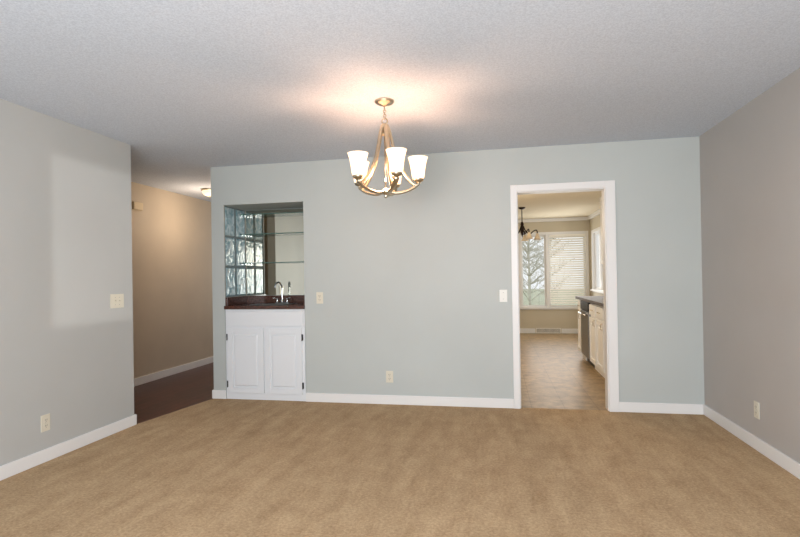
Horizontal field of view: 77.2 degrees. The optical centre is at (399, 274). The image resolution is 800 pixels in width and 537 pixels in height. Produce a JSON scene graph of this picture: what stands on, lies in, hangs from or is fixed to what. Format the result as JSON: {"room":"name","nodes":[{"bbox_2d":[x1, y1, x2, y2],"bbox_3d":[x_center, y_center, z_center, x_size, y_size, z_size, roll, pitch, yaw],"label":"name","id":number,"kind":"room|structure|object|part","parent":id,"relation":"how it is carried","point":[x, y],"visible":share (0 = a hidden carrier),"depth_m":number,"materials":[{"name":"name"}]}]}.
{"room":"dining room","nodes":[
{"label":"dining room","id":0,"kind":"room"},
{"bbox_2d":[0,99,133,465],"bbox_3d":[-2.974,0.086,1.362,0.120,2.440,6.143,-1,0,11],"label":"wall","id":1,"kind":"structure","parent":0,"point":[66,354],"depth_m":3.64,"materials":[{"name":"paint"}]},
{"bbox_2d":[41,413,49,432],"bbox_3d":[-2.477,1.038,3.502,0.009,0.116,0.072,-1,0,11],"label":"wall outlet","id":2,"kind":"object","parent":1,"relation":"attached to","point":[45,419],"visible":1,"depth_m":3.50,"materials":[{"name":"beige plastic"}]},
{"bbox_2d":[0,414,136,480],"bbox_3d":[-2.954,1.261,1.363,0.148,0.090,6.157,-1,0,11],"label":"baseboard","id":3,"kind":"structure","parent":1,"relation":"attached to","point":[15,467],"depth_m":3.63,"materials":[{"name":"white paint"}]},
{"bbox_2d":[110,294,123,307],"bbox_3d":[-2.354,0.223,4.181,0.020,0.116,0.150,-1,0,11],"label":"light switch","id":4,"kind":"object","parent":1,"relation":"attached to","point":[116,300],"visible":1,"depth_m":4.17,"materials":[{"name":"beige plastic"}]},
{"bbox_2d":[131,182,212,377],"bbox_3d":[-3.204,0.114,6.223,0.120,2.440,6.200,-1,0,11],"label":"wall","id":5,"kind":"structure","parent":0,"point":[172,234],"depth_m":6.67,"materials":[{"name":"paint"}]},
{"bbox_2d":[131,201,142,210],"bbox_3d":[-3.171,-0.823,6.045,0.045,0.100,0.170,-1,0,11],"label":"door chime","id":6,"kind":"object","parent":5,"relation":"attached to","point":[137,206],"visible":0.89,"depth_m":6.01,"materials":[{"name":"beige plastic"}]},
{"bbox_2d":[134,356,212,386],"bbox_3d":[-3.119,1.290,6.204,0.014,0.094,6.200,-1,0,11],"label":"baseboard","id":7,"kind":"structure","parent":5,"relation":"attached to","point":[171,371],"depth_m":6.62,"materials":[{"name":"white paint"}]},
{"bbox_2d":[228,206,246,296],"bbox_3d":[-1.552,0.091,7.145,0.143,2.440,3.760,-1,0,11],"label":"wall","id":8,"kind":"structure","parent":0,"point":[228,206],"depth_m":5.73,"materials":[{"name":"paint"}]},
{"bbox_2d":[225,206,245,296],"bbox_3d":[-1.864,-0.241,5.521,0.119,0.969,0.450,-1,0,11],"label":"window","id":9,"kind":"structure","parent":8,"relation":"in","point":[235,244],"depth_m":5.50,"materials":[{"name":"clear glass"}]},
{"bbox_2d":[0,0,799,218],"bbox_3d":[-0.341,-1.212,4.530,6.430,0.100,13.600,-1,0,11],"label":"ceiling","id":10,"kind":"structure","parent":0,"point":[193,87],"depth_m":2.93,"materials":[{"name":"white paint"}]},
{"bbox_2d":[201,188,210,197],"bbox_3d":[-2.496,-1.060,6.566,0.220,0.112,0.220,-1,0,11],"label":"ceiling light","id":11,"kind":"object","parent":10,"relation":"attached to","point":[206,191],"visible":0.72,"depth_m":6.49,"materials":[{"name":"white glass"}]},
{"bbox_2d":[347,97,427,197],"bbox_3d":[-0.091,-0.842,3.396,0.553,0.660,0.544,-1,0,11],"label":"chandelier","id":12,"kind":"object","parent":10,"relation":"hanging from","point":[394,157],"visible":1,"depth_m":3.33,"materials":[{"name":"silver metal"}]},
{"bbox_3d":[-0.272,-0.712,3.246,0.136,0.145,0.136,-1,0,11],"label":"lamp shade","id":13,"kind":"part","parent":12,"relation":"part of","materials":[{"name":"white glass"}]},
{"bbox_3d":[-0.281,-0.711,3.505,0.136,0.145,0.136,-1,0,11],"label":"lamp shade","id":14,"kind":"part","parent":12,"relation":"part of","materials":[{"name":"white glass"}]},
{"bbox_3d":[-0.199,-0.769,3.449,0.221,0.468,0.035,-1,0,34],"label":"arm","id":15,"kind":"part","parent":12,"relation":"part of","materials":[{"name":"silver metal"}]},
{"bbox_3d":[-0.194,-0.769,3.308,0.221,0.468,0.035,-1,0,-38],"label":"arm","id":16,"kind":"part","parent":12,"relation":"part of","materials":[{"name":"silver metal"}]},
{"bbox_3d":[-0.058,-0.772,3.269,0.035,0.468,0.221,-1,0,-20],"label":"arm","id":17,"kind":"part","parent":12,"relation":"part of","materials":[{"name":"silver metal"}]},
{"bbox_3d":[-0.066,-0.771,3.497,0.035,0.468,0.221,-1,0,16],"label":"arm","id":18,"kind":"part","parent":12,"relation":"part of","materials":[{"name":"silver metal"}]},
{"bbox_3d":[-0.037,-0.714,3.593,0.136,0.145,0.136,-1,0,11],"label":"lamp shade","id":19,"kind":"part","parent":12,"relation":"part of","materials":[{"name":"white glass"}]},
{"bbox_3d":[-0.023,-0.716,3.175,0.136,0.145,0.136,-1,0,11],"label":"lamp shade","id":20,"kind":"part","parent":12,"relation":"part of","materials":[{"name":"white glass"}]},
{"bbox_3d":[0.021,-0.773,3.386,0.221,0.468,0.035,-1,0,-2],"label":"arm","id":21,"kind":"part","parent":12,"relation":"part of","materials":[{"name":"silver metal"}]},
{"bbox_3d":[0.122,-0.718,3.389,0.136,0.145,0.136,-1,0,11],"label":"lamp shade","id":22,"kind":"part","parent":12,"relation":"part of","materials":[{"name":"white glass"}]},
{"bbox_2d":[518,207,540,240],"bbox_3d":[2.176,-0.894,8.856,0.618,0.575,0.627,-1,0,11],"label":"chandelier","id":23,"kind":"object","parent":10,"relation":"hanging from","point":[522,228],"visible":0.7,"depth_m":8.82,"materials":[{"name":"brown metal"}]},
{"bbox_3d":[2.216,-0.666,8.597,0.136,0.115,0.134,-1,0,11],"label":"lamp shade","id":24,"kind":"part","parent":23,"relation":"part of","materials":[{"name":"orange glass"}]},
{"bbox_3d":[2.420,-0.668,8.825,0.136,0.115,0.134,-1,0,11],"label":"lamp shade","id":25,"kind":"part","parent":23,"relation":"part of","materials":[{"name":"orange glass"}]},
{"bbox_2d":[0,333,799,536],"bbox_3d":[-0.299,1.303,4.517,6.190,0.050,13.360,-1,0,11],"label":"floor","id":26,"kind":"structure","parent":0,"point":[212,467],"depth_m":3.19,"materials":[{"name":"beige carpet"}]},
{"bbox_2d":[225,309,305,400],"bbox_3d":[-1.355,0.830,5.386,0.879,0.938,0.477,-1,0,11],"label":"base cabinet","id":27,"kind":"object","parent":26,"relation":"on","point":[266,352],"visible":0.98,"depth_m":5.16,"materials":[{"name":"white paint"}]},
{"bbox_3d":[-1.601,0.895,5.209,0.402,0.675,0.018,-1,0,11],"label":"door","id":28,"kind":"part","parent":27,"relation":"part of","materials":[{"name":"white paint"}]},
{"bbox_2d":[224,295,304,308],"bbox_3d":[-1.362,0.298,5.399,0.883,0.123,0.493,-1,0,11],"label":"countertop","id":29,"kind":"structure","parent":27,"relation":"on","point":[239,302],"depth_m":5.50,"materials":[{"name":"black stone"}]},
{"bbox_2d":[253,303,295,304],"bbox_3d":[-1.359,0.404,5.361,0.410,0.172,0.280,-1,0,11],"label":"bar sink","id":30,"kind":"object","parent":29,"relation":"in","point":[261,303],"visible":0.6,"depth_m":5.47,"materials":[{"name":"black metal"}]},
{"bbox_2d":[272,282,289,302],"bbox_3d":[-1.312,0.202,5.522,0.185,0.244,0.139,-1,0,-20],"label":"faucet","id":31,"kind":"object","parent":29,"relation":"on","point":[276,283],"visible":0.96,"depth_m":5.53,"materials":[{"name":"silver metal"}]},
{"bbox_3d":[-1.323,0.196,5.493,0.035,0.232,0.136,-1,0,24],"label":"spout","id":32,"kind":"part","parent":31,"relation":"part of","materials":[{"name":"silver metal"}]},
{"bbox_3d":[-1.403,0.459,5.171,0.855,0.150,0.018,-1,0,11],"label":"drawer","id":33,"kind":"part","parent":27,"relation":"part of","materials":[{"name":"white paint"}]},
{"bbox_3d":[-1.191,0.888,5.130,0.402,0.675,0.018,-1,0,11],"label":"door","id":34,"kind":"part","parent":27,"relation":"part of","materials":[{"name":"white paint"}]},
{"bbox_2d":[577,300,586,360],"bbox_3d":[2.933,0.801,7.314,0.650,0.875,0.316,-1,0,11],"label":"base cabinet","id":35,"kind":"object","parent":26,"relation":"on","point":[578,305],"visible":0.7,"depth_m":7.38,"materials":[{"name":"white paint"}]},
{"bbox_3d":[2.649,0.843,7.369,0.018,0.580,0.266,-1,0,11],"label":"door","id":36,"kind":"part","parent":35,"relation":"part of","materials":[{"name":"white paint"}]},
{"bbox_2d":[578,300,594,367],"bbox_3d":[2.831,0.803,6.850,0.674,0.870,0.610,-1,0,11],"label":"dishwasher","id":37,"kind":"object","parent":26,"relation":"on","point":[585,337],"visible":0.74,"depth_m":6.84,"materials":[{"name":"black plastic"}]},
{"bbox_3d":[2.551,0.433,6.905,0.032,0.118,0.600,-1,0,11],"label":"control panel","id":38,"kind":"part","parent":37,"relation":"part of","materials":[{"name":"black plastic"}]},
{"bbox_3d":[2.558,0.812,6.903,0.030,0.620,0.600,-1,0,11],"label":"door","id":39,"kind":"part","parent":37,"relation":"part of","materials":[{"name":"silver metal"}]},
{"bbox_2d":[589,303,601,374],"bbox_3d":[2.739,0.799,6.313,0.650,0.875,0.456,-1,0,11],"label":"base cabinet","id":40,"kind":"object","parent":26,"relation":"on","point":[592,307],"visible":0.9,"depth_m":6.33,"materials":[{"name":"white paint"}]},
{"bbox_3d":[2.449,0.457,6.370,0.018,0.130,0.406,-1,0,11],"label":"drawer","id":41,"kind":"part","parent":40,"relation":"part of","materials":[{"name":"white paint"}]},
{"bbox_3d":[2.455,0.842,6.368,0.018,0.580,0.406,-1,0,11],"label":"door","id":42,"kind":"part","parent":40,"relation":"part of","materials":[{"name":"white paint"}]},
{"bbox_2d":[596,305,604,377],"bbox_3d":[2.652,0.798,5.861,0.650,0.875,0.456,-1,0,11],"label":"base cabinet","id":43,"kind":"object","parent":26,"relation":"on","point":[599,309],"visible":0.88,"depth_m":5.89,"materials":[{"name":"white paint"}]},
{"bbox_3d":[2.361,0.456,5.918,0.018,0.130,0.406,-1,0,11],"label":"drawer","id":44,"kind":"part","parent":43,"relation":"part of","materials":[{"name":"white paint"}]},
{"bbox_3d":[2.465,0.796,4.894,0.650,0.875,0.546,-1,0,11],"label":"base cabinet","id":45,"kind":"object","parent":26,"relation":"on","visible":0},
{"bbox_2d":[575,296,603,306],"bbox_3d":[2.739,0.291,6.034,0.763,0.133,2.970,-1,0,11],"label":"countertop","id":46,"kind":"structure","parent":45,"relation":"on","point":[597,300],"depth_m":6.70,"materials":[{"name":"stone"}]},
{"bbox_2d":[211,136,704,403],"bbox_3d":[0.404,0.048,4.892,4.841,2.440,0.120,-1,0,11],"label":"wall","id":47,"kind":"structure","parent":0,"point":[410,283],"depth_m":4.80,"materials":[{"name":"paint"}]},
{"bbox_2d":[225,202,302,295],"bbox_3d":[-1.303,0.079,5.462,0.987,2.440,0.550,-1,0,11],"label":"wall niche","id":48,"kind":"object","parent":47,"relation":"in","point":[289,205],"visible":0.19,"depth_m":5.43,"materials":[{"name":"paint"}]},
{"bbox_2d":[240,212,302,216],"bbox_3d":[-1.346,-0.665,5.569,0.879,0.020,0.140,-1,0,11],"label":"glass shelf","id":49,"kind":"object","parent":48,"relation":"attached to","point":[284,213],"visible":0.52,"depth_m":5.56,"materials":[{"name":"teal"}]},
{"bbox_2d":[240,232,303,236],"bbox_3d":[-1.342,-0.445,5.568,0.879,0.020,0.140,-1,0,11],"label":"glass shelf","id":50,"kind":"object","parent":48,"relation":"attached to","point":[286,233],"visible":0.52,"depth_m":5.55,"materials":[{"name":"teal"}]},
{"bbox_2d":[240,261,303,264],"bbox_3d":[-1.337,-0.125,5.566,0.879,0.020,0.140,-1,0,11],"label":"glass shelf","id":51,"kind":"object","parent":48,"relation":"attached to","point":[298,261],"visible":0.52,"depth_m":5.52,"materials":[{"name":"teal"}]},
{"bbox_2d":[246,208,304,295],"bbox_3d":[-1.325,-0.248,5.642,0.879,0.966,0.005,-1,0,11],"label":"mirror","id":52,"kind":"object","parent":48,"relation":"attached to","point":[261,278],"visible":0.64,"depth_m":5.66,"materials":[{"name":"silver mirror"}]},
{"bbox_2d":[316,292,322,303],"bbox_3d":[-0.811,0.239,5.061,0.072,0.116,0.009,-1,0,11],"label":"wall outlet","id":53,"kind":"object","parent":47,"relation":"attached to","point":[319,295],"visible":1,"depth_m":5.06,"materials":[{"name":"beige plastic"}]},
{"bbox_2d":[386,371,392,382],"bbox_3d":[-0.103,1.006,4.923,0.072,0.116,0.009,-1,0,11],"label":"wall outlet","id":54,"kind":"object","parent":47,"relation":"attached to","point":[389,374],"visible":1,"depth_m":4.92,"materials":[{"name":"beige plastic"}]},
{"bbox_2d":[212,328,702,414],"bbox_3d":[1.014,1.223,7.882,4.889,0.100,6.254,-1,0,11],"label":"baseboard","id":55,"kind":"structure","parent":47,"relation":"attached to","point":[638,407],"depth_m":4.81,"materials":[{"name":"white paint"}]},
{"bbox_2d":[499,290,506,301],"bbox_3d":[0.972,0.203,4.711,0.072,0.116,0.020,-1,0,11],"label":"light switch","id":56,"kind":"object","parent":47,"relation":"attached to","point":[502,293],"visible":1,"depth_m":4.71,"materials":[{"name":"white plastic"}]},
{"bbox_2d":[510,180,618,411],"bbox_3d":[1.506,0.234,4.678,0.790,2.030,0.120,-1,0,11],"label":"door frame","id":57,"kind":"structure","parent":47,"relation":"attached to","point":[602,190],"depth_m":4.61,"materials":[{"name":"white paint"}]},
{"bbox_2d":[518,220,590,332],"bbox_3d":[2.420,0.044,10.858,3.460,2.440,0.120,-1,0,11],"label":"wall","id":58,"kind":"structure","parent":0,"point":[563,319],"depth_m":10.63,"materials":[{"name":"paint"}]},
{"bbox_2d":[536,328,560,332],"bbox_3d":[3.152,1.196,10.642,0.520,0.110,0.019,-1,0,11],"label":"air vent","id":59,"kind":"object","parent":58,"relation":"in","point":[538,330],"visible":1,"depth_m":10.64,"materials":[{"name":"white metal"}]},
{"bbox_2d":[518,231,588,309],"bbox_3d":[3.257,-0.075,10.670,1.480,1.650,0.170,-1,0,11],"label":"window","id":60,"kind":"structure","parent":58,"relation":"in","point":[545,235],"depth_m":10.65,"materials":[{"name":"white paint"}]},
{"bbox_3d":[2.869,-0.069,10.769,0.520,1.530,0.035,-1,0,11],"label":"sash","id":61,"kind":"part","parent":60,"relation":"part of","materials":[{"name":"clear glass"}]},
{"bbox_3d":[3.261,0.712,10.617,1.480,0.035,0.070,-1,0,11],"label":"sill","id":62,"kind":"part","parent":60,"relation":"part of","materials":[{"name":"white paint"}]},
{"bbox_2d":[549,234,585,305],"bbox_3d":[3.542,-0.090,10.588,0.730,1.510,0.044,-1,0,11],"label":"window blind","id":63,"kind":"object","parent":60,"relation":"attached to","point":[567,236],"visible":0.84,"depth_m":10.59,"materials":[{"name":"white plastic"}]},
{"bbox_3d":[3.546,-0.080,10.637,0.740,1.530,0.035,-1,0,11],"label":"sash","id":64,"kind":"part","parent":60,"relation":"part of","materials":[{"name":"white paint"}]},
{"bbox_2d":[518,209,599,222],"bbox_3d":[2.145,-1.143,9.548,3.220,0.070,2.560,-1,0,11],"label":"trim","id":65,"kind":"structure","parent":58,"relation":"attached to","point":[597,212],"depth_m":10.55,"materials":[{"name":"white paint"}]},
{"bbox_2d":[589,214,602,295],"bbox_3d":[3.466,0.010,7.477,0.120,2.440,6.120,-1,0,11],"label":"wall","id":66,"kind":"structure","parent":0,"point":[594,223],"depth_m":10.19,"materials":[{"name":"paint"}]},
{"bbox_2d":[590,227,602,292],"bbox_3d":[3.821,-0.271,9.472,0.170,1.250,1.590,-1,0,11],"label":"window","id":67,"kind":"structure","parent":66,"relation":"in","point":[597,278],"depth_m":10.15,"materials":[{"name":"white paint"}]},
{"bbox_3d":[3.912,-0.271,9.821,0.035,1.130,0.710,-1,0,11],"label":"sash","id":68,"kind":"part","parent":67,"relation":"part of","materials":[{"name":"white paint"}]},
{"bbox_2d":[599,196,602,264],"bbox_3d":[3.227,-0.675,7.550,0.348,1.058,0.546,-1,0,11],"label":"upper cabinet","id":69,"kind":"object","parent":66,"relation":"attached to","point":[600,198],"visible":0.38,"depth_m":7.77,"materials":[{"name":"white paint"}]},
{"bbox_3d":[3.091,-0.633,7.577,0.018,0.950,0.506,-1,0,11],"label":"door","id":70,"kind":"part","parent":69,"relation":"part of","materials":[{"name":"white paint"}]},
{"bbox_2d":[699,68,799,462],"bbox_3d":[2.033,0.001,0.890,0.120,2.440,7.120,-1,0,11],"label":"wall","id":71,"kind":"structure","parent":0,"point":[750,160],"depth_m":3.48,"materials":[{"name":"paint"}]},
{"bbox_2d":[703,404,799,478],"bbox_3d":[1.986,1.177,0.897,0.014,0.090,7.120,-1,0,11],"label":"baseboard","id":72,"kind":"structure","parent":71,"relation":"attached to","point":[767,450],"depth_m":3.50,"materials":[{"name":"white paint"}]},
{"bbox_2d":[754,401,759,419],"bbox_3d":[2.488,0.947,3.497,0.009,0.116,0.072,-1,0,11],"label":"wall outlet","id":73,"kind":"object","parent":71,"relation":"attached to","point":[756,404],"visible":1,"depth_m":3.49,"materials":[{"name":"beige plastic"}]},
{"label":"outside","id":74,"kind":"structure","parent":0,"visible":0},
{"bbox_2d":[523,289,583,304],"bbox_3d":[16.630,1.591,33.119,60.000,0.100,48.640,-1,0,11],"label":"ground","id":75,"kind":"structure","parent":74,"point":[540,300],"depth_m":34.59,"materials":[{"name":"green plant"}]},
{"bbox_2d":[522,239,554,300],"bbox_3d":[8.269,-2.561,32.035,3.450,8.470,3.679,-1,0,11],"label":"bare tree","id":76,"kind":"object","parent":75,"relation":"on","point":[529,239],"visible":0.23,"depth_m":32.03,"materials":[{"name":"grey plant"}]},
{"bbox_2d":[522,237,557,304],"bbox_3d":[6.425,-1.480,25.302,3.428,6.303,3.234,-1,0,11],"label":"bare tree","id":77,"kind":"object","parent":75,"relation":"on","point":[527,251],"visible":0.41,"depth_m":25.16,"materials":[{"name":"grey plant"}]},
{"bbox_2d":[523,238,574,301],"bbox_3d":[8.308,-1.509,28.081,3.247,6.325,3.391,-1,0,11],"label":"bare tree","id":78,"kind":"object","parent":75,"relation":"on","point":[550,238],"visible":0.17,"depth_m":27.96,"materials":[{"name":"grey plant"}]}
]}

